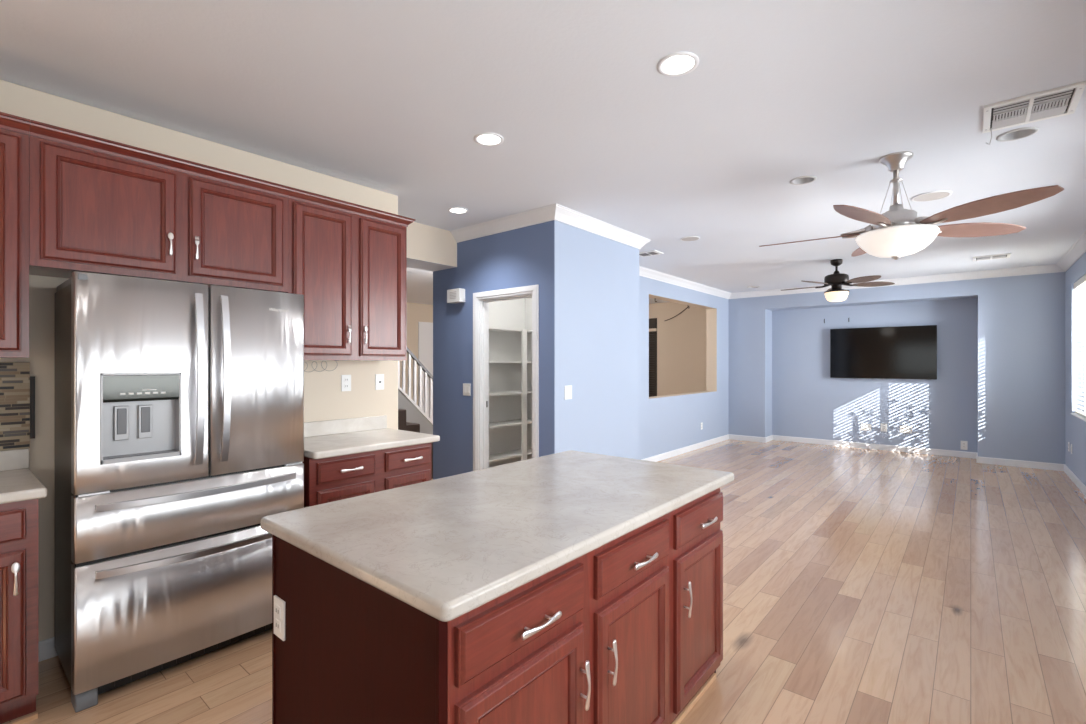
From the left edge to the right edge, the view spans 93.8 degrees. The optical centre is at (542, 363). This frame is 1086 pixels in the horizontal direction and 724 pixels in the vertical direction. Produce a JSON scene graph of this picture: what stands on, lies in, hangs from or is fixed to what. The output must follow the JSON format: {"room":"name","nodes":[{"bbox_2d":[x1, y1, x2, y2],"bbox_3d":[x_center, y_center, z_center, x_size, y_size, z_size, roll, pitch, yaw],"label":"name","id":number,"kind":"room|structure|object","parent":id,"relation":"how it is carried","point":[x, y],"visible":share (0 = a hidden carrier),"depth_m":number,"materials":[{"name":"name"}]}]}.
{"room":"kitchen","nodes":[
{"label":"kitchen","id":0,"kind":"room"},
{"bbox_2d":[0,79,397,640],"bbox_3d":[-2.771,0.055,2.019,0.120,2.690,5.020,0,0,40],"label":"wall","id":1,"kind":"structure","parent":0,"point":[324,399],"depth_m":2.63,"materials":[{"name":"beige paint"}]},
{"bbox_2d":[0,448,28,470],"bbox_3d":[-2.682,0.440,2.015,0.019,0.090,0.908,0,0,40],"label":"backsplash","id":2,"kind":"structure","parent":1,"relation":"attached to","point":[18,458],"depth_m":2.32,"materials":[{"name":"beige laminate"}]},
{"bbox_2d":[0,112,29,357],"bbox_3d":[-2.540,-0.519,1.906,0.374,0.988,0.842,0,0,40],"label":"upper cabinet","id":3,"kind":"object","parent":1,"relation":"attached to","point":[14,130],"visible":1,"depth_m":2.09,"materials":[{"name":"brown wood"}]},
{"bbox_2d":[0,362,34,450],"bbox_3d":[-2.677,0.193,2.024,0.015,0.402,0.927,0,0,40],"label":"tile backsplash","id":4,"kind":"structure","parent":1,"relation":"attached to","point":[17,387],"depth_m":2.33,"materials":[{"name":"tile"}]},
{"bbox_2d":[39,637,57,661],"bbox_3d":[-2.059,1.355,2.760,0.015,0.090,1.030,0,0,40],"label":"baseboard","id":5,"kind":"structure","parent":1,"relation":"attached to","point":[47,650],"depth_m":2.41,"materials":[{"name":"white paint"}]},
{"bbox_2d":[29,120,290,292],"bbox_3d":[-1.928,-0.714,2.633,0.374,0.599,1.058,0,0,40],"label":"upper cabinet","id":6,"kind":"object","parent":1,"relation":"attached to","point":[98,205],"visible":1,"depth_m":2.44,"materials":[{"name":"brown wood"}]},
{"bbox_2d":[304,415,386,436],"bbox_3d":[-1.444,0.437,3.485,0.019,0.097,0.839,0,0,40],"label":"backsplash","id":7,"kind":"structure","parent":1,"relation":"attached to","point":[328,427],"depth_m":3.54,"materials":[{"name":"beige laminate"}]},
{"bbox_2d":[341,375,350,390],"bbox_3d":[-1.381,0.137,3.569,0.009,0.116,0.072,0,0,40],"label":"wall outlet","id":8,"kind":"object","parent":1,"relation":"attached to","point":[345,379],"visible":1,"depth_m":3.56,"materials":[{"name":"white plastic"}]},
{"bbox_2d":[286,187,415,360],"bbox_3d":[-1.312,-0.517,3.365,0.374,0.992,0.853,0,0,40],"label":"upper cabinet","id":9,"kind":"object","parent":1,"relation":"attached to","point":[347,260],"visible":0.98,"depth_m":3.21,"materials":[{"name":"brown wood"}]},
{"bbox_2d":[304,360,338,371],"bbox_3d":[-1.505,0.019,3.391,0.015,0.081,0.292,0,0,40],"label":"cable","id":10,"kind":"object","parent":9,"relation":"hanging from","point":[335,360],"visible":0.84,"depth_m":3.41,"materials":[{"name":"grey plastic"}]},
{"bbox_2d":[375,374,383,389],"bbox_3d":[-1.210,0.137,3.769,0.014,0.116,0.072,0,0,40],"label":"outlet","id":11,"kind":"object","parent":1,"relation":"attached to","point":[379,378],"visible":1,"depth_m":3.77,"materials":[{"name":"white plastic"}]},
{"bbox_2d":[398,389,432,434],"bbox_3d":[-2.159,0.119,6.720,0.100,2.562,2.700,0,0,40],"label":"wall","id":12,"kind":"structure","parent":0,"point":[413,415],"depth_m":7.07,"materials":[{"name":"grey paint"}]},
{"bbox_2d":[398,347,432,424],"bbox_3d":[-2.159,-0.255,6.720,0.120,3.261,2.700,0,0,40],"label":"stair railing","id":13,"kind":"object","parent":12,"relation":"on","point":[416,361],"visible":0.16,"depth_m":7.15,"materials":[{"name":"white paint"}]},
{"bbox_2d":[400,302,432,404],"bbox_3d":[-4.656,0.055,8.660,0.120,2.690,12.750,0,0,40],"label":"wall","id":14,"kind":"structure","parent":0,"point":[416,312],"depth_m":10.82,"materials":[{"name":"beige paint"}]},
{"bbox_2d":[418,322,432,420],"bbox_3d":[-2.358,0.250,11.281,0.020,2.300,0.980,0,0,40],"label":"door","id":15,"kind":"structure","parent":14,"relation":"in","point":[425,329],"depth_m":11.07,"materials":[{"name":"white paint"}]},
{"bbox_2d":[407,222,456,270],"bbox_3d":[-2.215,-1.121,3.689,0.380,0.338,3.790,0,0,40],"label":"wall header","id":16,"kind":"structure","parent":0,"point":[429,248],"depth_m":4.80,"materials":[{"name":"beige paint"}]},
{"bbox_2d":[450,204,1085,298],"bbox_3d":[2.943,-1.241,5.777,4.820,0.098,6.230,0,0,40],"label":"trim","id":17,"kind":"structure","parent":16,"relation":"attached to","point":[557,212],"depth_m":5.61,"materials":[{"name":"white paint"}]},
{"bbox_2d":[433,220,562,479],"bbox_3d":[-0.483,0.055,4.786,1.615,2.690,0.120,0,0,40],"label":"wall","id":18,"kind":"structure","parent":0,"point":[533,254],"depth_m":4.82,"materials":[{"name":"blue paint"}]},
{"bbox_2d":[447,288,464,303],"bbox_3d":[-0.851,-0.660,4.967,0.190,0.130,0.077,0,0,40],"label":"door chime","id":19,"kind":"object","parent":18,"relation":"attached to","point":[457,295],"visible":1,"depth_m":4.93,"materials":[{"name":"white plastic"}]},
{"bbox_2d":[463,383,470,395],"bbox_3d":[-0.740,0.252,4.917,0.105,0.116,0.010,0,0,40],"label":"light switch","id":20,"kind":"object","parent":18,"relation":"attached to","point":[466,387],"visible":1,"depth_m":4.91,"materials":[{"name":"white plastic"}]},
{"bbox_2d":[473,285,538,470],"bbox_3d":[-0.315,0.364,4.632,0.815,2.072,0.140,0,0,40],"label":"door frame","id":21,"kind":"structure","parent":18,"relation":"in","point":[481,300],"depth_m":4.81,"materials":[{"name":"white paint"}]},
{"bbox_2d":[489,298,524,328],"bbox_3d":[-0.639,0.055,5.761,0.120,2.690,1.170,0,0,40],"label":"wall","id":22,"kind":"structure","parent":0,"point":[507,313],"depth_m":5.95,"materials":[{"name":"white paint"}]},
{"bbox_2d":[525,298,531,458],"bbox_3d":[0.302,0.055,5.812,1.495,2.690,0.120,0,0,40],"label":"wall","id":23,"kind":"structure","parent":0,"point":[528,301],"depth_m":6.12,"materials":[{"name":"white paint"}]},
{"bbox_2d":[0,0,1085,304],"bbox_3d":[-0.767,-1.410,5.385,10.290,0.240,12.750,0,0,40],"label":"ceiling","id":24,"kind":"structure","parent":0,"point":[389,96],"depth_m":2.53,"materials":[{"name":"paint"}]},
{"bbox_2d":[448,207,467,213],"bbox_3d":[-0.714,-1.288,4.275,0.172,0.009,0.172,0,0,40],"label":"recessed light","id":25,"kind":"object","parent":24,"relation":"in","point":[458,210],"visible":1,"depth_m":4.26,"materials":[{"name":"white paint"}]},
{"bbox_2d":[474,132,503,145],"bbox_3d":[-0.311,-1.288,2.919,0.172,0.009,0.172,0,0,40],"label":"recessed light","id":26,"kind":"object","parent":24,"relation":"in","point":[485,138],"visible":1,"depth_m":2.91,"materials":[{"name":"white paint"}]},
{"bbox_2d":[639,250,663,256],"bbox_3d":[1.230,-1.283,5.932,0.280,0.014,0.220,0,0,40],"label":"ceiling vent","id":27,"kind":"object","parent":24,"relation":"in","point":[651,252],"visible":0.79,"depth_m":5.89,"materials":[{"name":"white plastic"}]},
{"bbox_2d":[639,252,657,255],"bbox_3d":[1.230,-1.278,5.932,0.200,0.002,0.140,0,0,40],"label":"grille","id":28,"kind":"object","parent":27,"relation":"attached to","point":[645,253],"depth_m":5.93,"materials":[{"name":"grey metal"}]},
{"bbox_2d":[657,51,698,75],"bbox_3d":[0.581,-1.288,2.188,0.176,0.009,0.176,0,0,40],"label":"recessed light","id":29,"kind":"object","parent":24,"relation":"in","point":[677,63],"visible":1,"depth_m":2.18,"materials":[{"name":"white paint"}]},
{"bbox_2d":[680,236,699,240],"bbox_3d":[1.517,-1.286,5.242,0.200,0.008,0.200,0,0,40],"label":"ceiling speaker","id":30,"kind":"object","parent":24,"relation":"attached to","point":[688,238],"visible":1,"depth_m":5.22,"materials":[{"name":"white paint"}]},
{"bbox_2d":[789,175,816,184],"bbox_3d":[1.828,-1.341,3.571,0.172,0.117,0.172,0,0,40],"label":"recessed light","id":31,"kind":"object","parent":24,"relation":"in","point":[800,180],"visible":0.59,"depth_m":3.61,"materials":[{"name":"grey"}]},
{"bbox_2d":[781,259,894,301],"bbox_3d":[3.631,-1.031,6.374,1.231,0.518,1.265,0,0,40],"label":"ceiling fan","id":32,"kind":"object","parent":24,"relation":"hanging from","point":[835,280],"visible":1,"depth_m":6.25,"materials":[{"name":"brown metal"}]},
{"bbox_2d":[759,151,1063,259],"bbox_3d":[2.156,-0.969,3.193,1.498,0.642,1.532,0,0,40],"label":"ceiling fan","id":33,"kind":"object","parent":24,"relation":"hanging from","point":[898,232],"visible":1,"depth_m":3.05,"materials":[{"name":"brown wood"}]},
{"bbox_2d":[911,190,951,201],"bbox_3d":[2.988,-1.286,3.912,0.250,0.008,0.250,0,0,40],"label":"ceiling speaker","id":34,"kind":"object","parent":24,"relation":"attached to","point":[934,195],"visible":1,"depth_m":3.90,"materials":[{"name":"white paint"}]},
{"bbox_2d":[913,192,948,200],"bbox_3d":[2.988,-1.284,3.912,0.222,0.002,0.222,0,0,40],"label":"grille","id":35,"kind":"object","parent":34,"relation":"attached to","point":[928,196],"depth_m":3.90,"materials":[{"name":"grey fabric"}]},
{"bbox_2d":[973,253,1010,260],"bbox_3d":[5.421,-1.283,6.142,0.340,0.014,0.280,0,0,40],"label":"ceiling vent","id":36,"kind":"object","parent":24,"relation":"in","point":[1007,255],"visible":1,"depth_m":6.12,"materials":[{"name":"white plastic"}]},
{"bbox_2d":[996,127,1038,141],"bbox_3d":[2.664,-1.341,2.855,0.176,0.117,0.176,0,0,40],"label":"recessed light","id":37,"kind":"object","parent":24,"relation":"in","point":[1019,133],"visible":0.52,"depth_m":2.88,"materials":[{"name":"grey"}]},
{"bbox_2d":[983,81,1085,144],"bbox_3d":[2.469,-1.251,2.579,0.355,0.077,0.397,0,0,40],"label":"ceiling vent","id":38,"kind":"object","parent":24,"relation":"in","point":[1064,100],"visible":1,"depth_m":2.55,"materials":[{"name":"white plastic"}]},
{"bbox_2d":[3,439,1085,723],"bbox_3d":[-0.767,1.460,5.385,10.290,0.120,12.750,0,0,40],"label":"floor","id":39,"kind":"structure","parent":0,"point":[861,585],"depth_m":2.92,"materials":[{"name":"brown wood"}]},
{"bbox_2d":[0,498,38,723],"bbox_3d":[-2.453,0.963,1.824,0.613,0.874,0.870,0,0,40],"label":"base cabinet","id":40,"kind":"object","parent":39,"relation":"on","point":[19,520],"visible":0.99,"depth_m":1.94,"materials":[{"name":"brown wood"}]},
{"bbox_2d":[0,468,46,503],"bbox_3d":[-2.460,0.505,1.831,0.593,0.040,0.912,0,0,40],"label":"countertop","id":41,"kind":"structure","parent":40,"relation":"on","point":[16,485],"depth_m":2.00,"materials":[{"name":"beige stone"}]},
{"bbox_2d":[7,712,37,723],"bbox_3d":[-2.072,1.391,1.921,0.015,0.018,0.230,0,0,40],"label":"trim","id":42,"kind":"structure","parent":39,"relation":"on","point":[34,716],"depth_m":1.98,"materials":[{"name":"brown wood"}]},
{"bbox_2d":[55,271,303,712],"bbox_3d":[-1.772,0.516,2.543,0.673,1.768,0.917,0,0,40],"label":"refrigerator","id":43,"kind":"object","parent":39,"relation":"on","point":[179,406],"visible":0.92,"depth_m":2.28,"materials":[{"name":"grey metal"}]},
{"bbox_2d":[303,443,430,507],"bbox_3d":[-1.217,0.963,3.292,0.613,0.874,0.832,0,0,40],"label":"base cabinet","id":44,"kind":"object","parent":39,"relation":"on","point":[330,479],"visible":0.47,"depth_m":3.05,"materials":[{"name":"brown wood"}]},
{"bbox_2d":[304,428,439,458],"bbox_3d":[-1.204,0.505,3.299,0.623,0.040,0.864,0,0,40],"label":"countertop","id":45,"kind":"structure","parent":44,"relation":"on","point":[324,446],"depth_m":3.20,"materials":[{"name":"beige stone"}]},
{"bbox_2d":[398,409,432,478],"bbox_3d":[-2.073,0.511,5.984,0.880,1.777,2.010,0,0,40],"label":"staircase","id":46,"kind":"structure","parent":39,"relation":"on","point":[402,424],"depth_m":5.91,"materials":[{"name":"brown carpet"}]},
{"bbox_2d":[272,488,722,723],"bbox_3d":[-0.013,0.963,1.931,0.893,0.874,1.587,0,0,40],"label":"kitchen island","id":47,"kind":"object","parent":39,"relation":"on","point":[628,630],"visible":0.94,"depth_m":1.44,"materials":[{"name":"brown wood"}]},
{"bbox_2d":[275,604,280,632],"bbox_3d":[-0.824,0.792,1.579,0.034,0.079,0.004,0,0,40],"label":"socket","id":48,"kind":"object","parent":47,"relation":"attached to","point":[277,606],"depth_m":1.58,"materials":[{"name":"white plastic"}]},
{"bbox_2d":[274,595,284,640],"bbox_3d":[-0.821,0.792,1.582,0.072,0.120,0.007,0,0,40],"label":"outlet plate","id":49,"kind":"object","parent":47,"relation":"attached to","point":[279,600],"depth_m":1.57,"materials":[{"name":"white plastic"}]},
{"bbox_2d":[260,450,733,621],"bbox_3d":[-0.021,0.505,1.940,0.925,0.040,1.640,0,0,40],"label":"island countertop","id":50,"kind":"structure","parent":47,"relation":"on","point":[446,548],"depth_m":1.55,"materials":[{"name":"stone"}]},
{"bbox_2d":[489,327,531,467],"bbox_3d":[-0.475,0.507,5.639,0.285,1.785,1.135,0,0,40],"label":"pantry shelves","id":51,"kind":"object","parent":39,"relation":"on","point":[508,421],"visible":0.3,"depth_m":5.80,"materials":[{"name":"white paint"}]},
{"bbox_2d":[563,223,638,458],"bbox_3d":[0.543,0.055,4.844,0.120,2.690,1.290,0,0,40],"label":"wall","id":52,"kind":"structure","parent":0,"point":[601,274],"depth_m":4.73,"materials":[{"name":"blue paint"}]},
{"bbox_2d":[565,385,571,399],"bbox_3d":[0.218,0.248,4.358,0.010,0.118,0.100,0,0,40],"label":"light switch","id":53,"kind":"object","parent":52,"relation":"attached to","point":[568,389],"visible":1,"depth_m":4.36,"materials":[{"name":"white plastic"}]},
{"bbox_2d":[641,434,1085,495],"bbox_3d":[3.268,1.355,5.821,4.380,0.090,6.565,0,0,40],"label":"baseboard","id":54,"kind":"structure","parent":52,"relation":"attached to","point":[986,460],"depth_m":7.86,"materials":[{"name":"white paint"}]},
{"bbox_2d":[649,302,705,395],"bbox_3d":[1.542,0.055,11.697,5.450,2.690,0.120,0,0,40],"label":"wall","id":55,"kind":"structure","parent":0,"point":[681,339],"depth_m":10.53,"materials":[{"name":"beige paint"}]},
{"bbox_2d":[649,318,656,396],"bbox_3d":[2.054,0.065,11.157,0.970,2.070,0.045,0,0,40],"label":"window","id":56,"kind":"structure","parent":55,"relation":"in","point":[652,321],"depth_m":10.90,"materials":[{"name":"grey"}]},
{"bbox_2d":[649,331,654,394],"bbox_3d":[2.047,0.197,11.149,0.870,1.766,0.023,0,0,40],"label":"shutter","id":57,"kind":"object","parent":56,"relation":"attached to","point":[651,333],"depth_m":10.91,"materials":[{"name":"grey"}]},
{"bbox_2d":[639,276,727,459],"bbox_3d":[2.030,0.055,7.899,0.190,2.690,5.300,0,0,40],"label":"wall","id":58,"kind":"structure","parent":0,"point":[667,423],"depth_m":8.01,"materials":[{"name":"blue paint"}]},
{"bbox_2d":[728,272,1064,463],"bbox_3d":[5.301,0.055,8.236,4.380,2.690,0.570,0,0,40],"label":"wall","id":59,"kind":"structure","parent":0,"point":[998,388],"depth_m":7.82,"materials":[{"name":"blue paint"}]},
{"bbox_2d":[861,423,870,430],"bbox_3d":[5.324,1.047,8.375,0.150,0.116,0.009,0,0,40],"label":"wall outlet","id":60,"kind":"object","parent":59,"relation":"attached to","point":[864,426],"visible":1,"depth_m":8.37,"materials":[{"name":"white plastic"}]},
{"bbox_2d":[830,325,936,378],"bbox_3d":[5.460,-0.168,8.209,1.435,0.835,0.088,0,0,40],"label":"television","id":61,"kind":"object","parent":59,"relation":"attached to","point":[900,352],"visible":1,"depth_m":8.14,"materials":[{"name":"black"}]},
{"bbox_2d":[881,423,886,431],"bbox_3d":[5.514,1.035,8.215,0.090,0.130,0.009,0,0,40],"label":"wall outlet","id":62,"kind":"object","parent":59,"relation":"attached to","point":[883,426],"visible":1,"depth_m":8.21,"materials":[{"name":"white plastic"}]},
{"bbox_2d":[900,425,911,433],"bbox_3d":[5.736,1.042,8.028,0.160,0.116,0.009,0,0,40],"label":"wall outlet","id":63,"kind":"object","parent":59,"relation":"attached to","point":[903,429],"visible":1,"depth_m":8.03,"materials":[{"name":"white plastic"}]},
{"bbox_2d":[961,441,967,449],"bbox_3d":[6.276,1.220,7.573,0.080,0.130,0.009,0,0,40],"label":"wall outlet","id":64,"kind":"object","parent":59,"relation":"attached to","point":[964,444],"visible":1,"depth_m":7.57,"materials":[{"name":"white plastic"}]},
{"bbox_2d":[1065,252,1085,485],"bbox_3d":[3.111,0.055,2.119,0.150,2.690,12.750,0,0,40],"label":"wall","id":65,"kind":"structure","parent":0,"point":[1075,428],"depth_m":6.16,"materials":[{"name":"blue paint"}]},
{"bbox_2d":[1070,286,1085,421],"bbox_3d":[6.119,-0.178,5.704,0.157,1.587,1.130,0,0,40],"label":"window","id":66,"kind":"structure","parent":65,"relation":"in","point":[1073,414],"depth_m":6.08,"materials":[{"name":"white paint"}]},
{"bbox_2d":[1074,274,1085,417],"bbox_3d":[6.105,-0.186,5.717,0.065,1.570,1.120,0,0,40],"label":"window blind","id":67,"kind":"object","parent":66,"relation":"attached to","point":[1078,285],"visible":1,"depth_m":5.88,"materials":[{"name":"white plastic"}]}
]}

